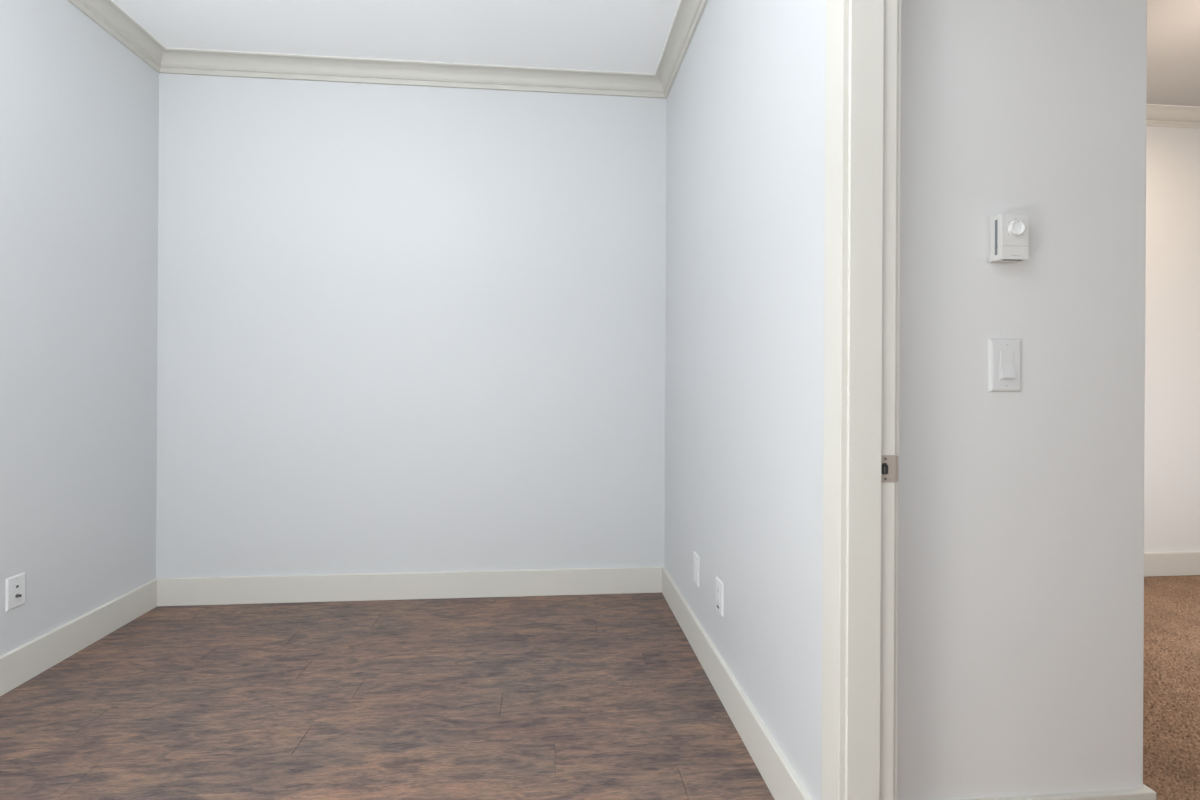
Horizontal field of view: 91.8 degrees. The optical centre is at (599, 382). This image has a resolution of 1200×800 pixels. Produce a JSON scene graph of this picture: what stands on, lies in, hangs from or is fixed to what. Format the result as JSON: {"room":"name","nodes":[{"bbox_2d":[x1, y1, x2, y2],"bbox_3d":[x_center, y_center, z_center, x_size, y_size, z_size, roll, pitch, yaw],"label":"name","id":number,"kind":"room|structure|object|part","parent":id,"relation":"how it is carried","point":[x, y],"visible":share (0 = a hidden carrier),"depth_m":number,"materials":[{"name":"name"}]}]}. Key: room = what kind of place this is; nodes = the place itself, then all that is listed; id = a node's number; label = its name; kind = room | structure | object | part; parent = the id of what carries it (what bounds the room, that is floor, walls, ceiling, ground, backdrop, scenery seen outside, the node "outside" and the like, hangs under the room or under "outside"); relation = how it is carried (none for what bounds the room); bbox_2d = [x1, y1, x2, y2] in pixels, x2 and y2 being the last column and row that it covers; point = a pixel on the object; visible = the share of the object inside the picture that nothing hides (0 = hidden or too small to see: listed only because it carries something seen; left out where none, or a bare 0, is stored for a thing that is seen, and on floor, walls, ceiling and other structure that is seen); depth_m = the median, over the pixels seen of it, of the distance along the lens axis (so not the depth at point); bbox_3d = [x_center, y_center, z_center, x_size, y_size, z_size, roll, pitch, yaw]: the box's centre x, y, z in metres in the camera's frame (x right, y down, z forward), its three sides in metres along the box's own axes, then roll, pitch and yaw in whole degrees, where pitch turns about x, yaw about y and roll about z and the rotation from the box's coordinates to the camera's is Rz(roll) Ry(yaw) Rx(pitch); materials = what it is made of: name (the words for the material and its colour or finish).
{"room":"empty room","nodes":[
{"label":"empty room","id":0,"kind":"room"},
{"bbox_2d":[0,0,158,655],"bbox_3d":[-1.863,-0.235,0.437,0.110,2.490,4.406,0,0,-5],"label":"wall","id":1,"kind":"structure","parent":0,"point":[79,110],"depth_m":2.17,"materials":[{"name":"white paint"}]},
{"bbox_2d":[5,572,25,611],"bbox_3d":[-1.939,0.696,1.938,0.017,0.107,0.070,0,0,-5],"label":"cable plate","id":2,"kind":"object","parent":1,"relation":"attached to","point":[14,585],"visible":1,"depth_m":1.93,"materials":[{"name":"white plastic"}]},
{"bbox_2d":[0,579,156,695],"bbox_3d":[-1.807,0.949,0.443,0.014,0.122,4.406,0,0,-5],"label":"baseboard","id":3,"kind":"structure","parent":1,"relation":"attached to","point":[25,662],"depth_m":2.15,"materials":[{"name":"white paint"}]},
{"bbox_2d":[67,0,165,72],"bbox_3d":[-1.763,-1.440,0.446,0.076,0.079,4.406,0,0,-5],"label":"crown molding","id":4,"kind":"structure","parent":1,"relation":"attached to","point":[107,14],"depth_m":2.38,"materials":[{"name":"grey paint"}]},
{"bbox_2d":[0,575,1199,799],"bbox_3d":[1.202,1.074,0.734,6.282,0.104,4.665,0,0,-5],"label":"floor","id":5,"kind":"structure","parent":0,"point":[590,696],"depth_m":1.82,"materials":[{"name":"brown wood"}]},
{"bbox_2d":[113,0,1199,106],"bbox_3d":[1.216,-1.514,0.734,6.282,0.100,4.665,0,0,-5],"label":"ceiling","id":6,"kind":"structure","parent":0,"point":[604,35],"depth_m":2.44,"materials":[{"name":"white paint"}]},
{"bbox_2d":[156,73,1199,577],"bbox_3d":[1.006,-0.220,2.983,6.282,2.490,0.149,0,0,-5],"label":"wall","id":7,"kind":"structure","parent":0,"point":[401,328],"depth_m":2.75,"materials":[{"name":"white paint"}]},
{"bbox_2d":[156,566,663,605],"bbox_3d":[-0.848,0.954,2.734,2.336,0.122,0.014,0,0,-5],"label":"baseboard","id":8,"kind":"structure","parent":7,"relation":"attached to","point":[619,580],"depth_m":2.72,"materials":[{"name":"white paint"}]},
{"bbox_2d":[159,47,666,98],"bbox_3d":[-0.832,-1.435,2.703,2.336,0.079,0.076,0,0,-5],"label":"crown molding","id":9,"kind":"structure","parent":7,"relation":"attached to","point":[187,61],"depth_m":2.70,"materials":[{"name":"grey paint"}]},
{"bbox_2d":[1144,552,1199,576],"bbox_3d":[2.548,0.973,3.079,2.960,0.122,0.014,0,0,-5],"label":"baseboard","id":10,"kind":"structure","parent":7,"relation":"attached to","point":[1163,563],"depth_m":3.12,"materials":[{"name":"white paint"}]},
{"bbox_2d":[1146,104,1199,128],"bbox_3d":[2.564,-1.417,3.049,2.960,0.079,0.076,0,0,-5],"label":"crown molding","id":11,"kind":"structure","parent":7,"relation":"attached to","point":[1157,115],"depth_m":3.10,"materials":[{"name":"white paint"}]},
{"bbox_2d":[664,0,825,799],"bbox_3d":[0.561,-0.222,0.711,0.094,2.490,4.516,0,0,-5],"label":"wall","id":12,"kind":"structure","parent":0,"point":[745,173],"depth_m":1.62,"materials":[{"name":"white paint"}]},
{"bbox_2d":[655,0,707,97],"bbox_3d":[0.487,-1.428,0.649,0.076,0.079,4.406,0,0,-5],"label":"crown molding","id":13,"kind":"structure","parent":12,"relation":"attached to","point":[688,13],"depth_m":2.44,"materials":[{"name":"grey paint"}]},
{"bbox_2d":[693,551,698,586],"bbox_3d":[0.367,0.715,2.230,0.008,0.116,0.072,0,0,-5],"label":"blank plate","id":14,"kind":"object","parent":12,"relation":"attached to","point":[695,555],"visible":1,"depth_m":2.22,"materials":[{"name":"white plastic"}]},
{"bbox_2d":[716,577,722,616],"bbox_3d":[0.394,0.709,1.929,0.009,0.108,0.072,0,0,-5],"label":"wall outlet","id":15,"kind":"object","parent":12,"relation":"attached to","point":[719,585],"visible":1,"depth_m":1.91,"materials":[{"name":"white plastic"}]},
{"bbox_2d":[717,583,719,609],"bbox_3d":[0.392,0.709,1.929,0.003,0.080,0.033,0,0,-5],"label":"receptacle","id":16,"kind":"object","parent":15,"relation":"attached to","point":[718,584],"depth_m":1.92,"materials":[{"name":"white plastic"}]},
{"bbox_2d":[662,567,811,799],"bbox_3d":[0.382,0.961,2.015,0.014,0.122,1.667,0,0,-5],"label":"baseboard","id":17,"kind":"structure","parent":12,"relation":"attached to","point":[780,778],"depth_m":1.70,"materials":[{"name":"white paint"}]},
{"bbox_2d":[822,0,900,799],"bbox_3d":[0.560,-0.030,0.708,0.124,2.107,0.964,0,0,-5],"label":"door frame","id":18,"kind":"structure","parent":12,"relation":"in","point":[863,60],"depth_m":1.11,"materials":[{"name":"white paint"}]},
{"bbox_3d":[0.465,-0.031,1.148,0.016,2.107,0.071,0,0,-5],"label":"casing","id":19,"kind":"part","parent":18,"relation":"part of","materials":[{"name":"white paint"}]},
{"bbox_3d":[0.560,0.167,1.125,0.044,0.052,0.006,0,0,-13],"label":"strike plate","id":20,"kind":"part","parent":18,"relation":"part of","materials":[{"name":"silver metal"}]},
{"bbox_3d":[0.575,-0.030,1.153,0.014,2.107,0.040,0,0,-5],"label":"casing","id":21,"kind":"part","parent":18,"relation":"part of","materials":[{"name":"white paint"}]},
{"bbox_2d":[897,0,1146,799],"bbox_3d":[0.820,-0.221,2.100,0.671,2.490,1.653,0,0,-5],"label":"wall","id":22,"kind":"structure","parent":0,"point":[1021,514],"depth_m":1.28,"materials":[{"name":"white paint"}]},
{"bbox_2d":[988,338,1020,391],"bbox_3d":[0.888,-0.038,1.270,0.074,0.117,0.014,0,0,-5],"label":"light switch","id":23,"kind":"object","parent":22,"relation":"attached to","point":[1004,355],"visible":1,"depth_m":1.27,"materials":[{"name":"white plastic"}]},
{"bbox_3d":[0.889,-0.038,1.270,0.031,0.063,0.002,0,0,-5],"label":"rocker frame","id":24,"kind":"part","parent":23,"relation":"part of","materials":[{"name":"white plastic"}]},
{"bbox_2d":[990,213,1028,262],"bbox_3d":[0.886,-0.312,1.255,0.063,0.099,0.042,0,0,-5],"label":"thermostat","id":25,"kind":"object","parent":22,"relation":"attached to","point":[1009,232],"visible":1,"depth_m":1.24,"materials":[{"name":"white plastic"}]},
{"bbox_2d":[995,219,997,254],"bbox_3d":[0.855,-0.313,1.256,0.001,0.076,0.007,0,0,-5],"label":"vent","id":26,"kind":"object","parent":25,"relation":"attached to","point":[996,220],"depth_m":1.25,"materials":[{"name":"grey plastic"}]},
{"bbox_2d":[957,788,1155,799],"bbox_3d":[0.896,0.967,1.271,0.686,0.116,0.014,0,0,-5],"label":"baseboard","id":27,"kind":"structure","parent":22,"relation":"attached to","point":[1134,793],"depth_m":1.28,"materials":[{"name":"white paint"}]}
]}

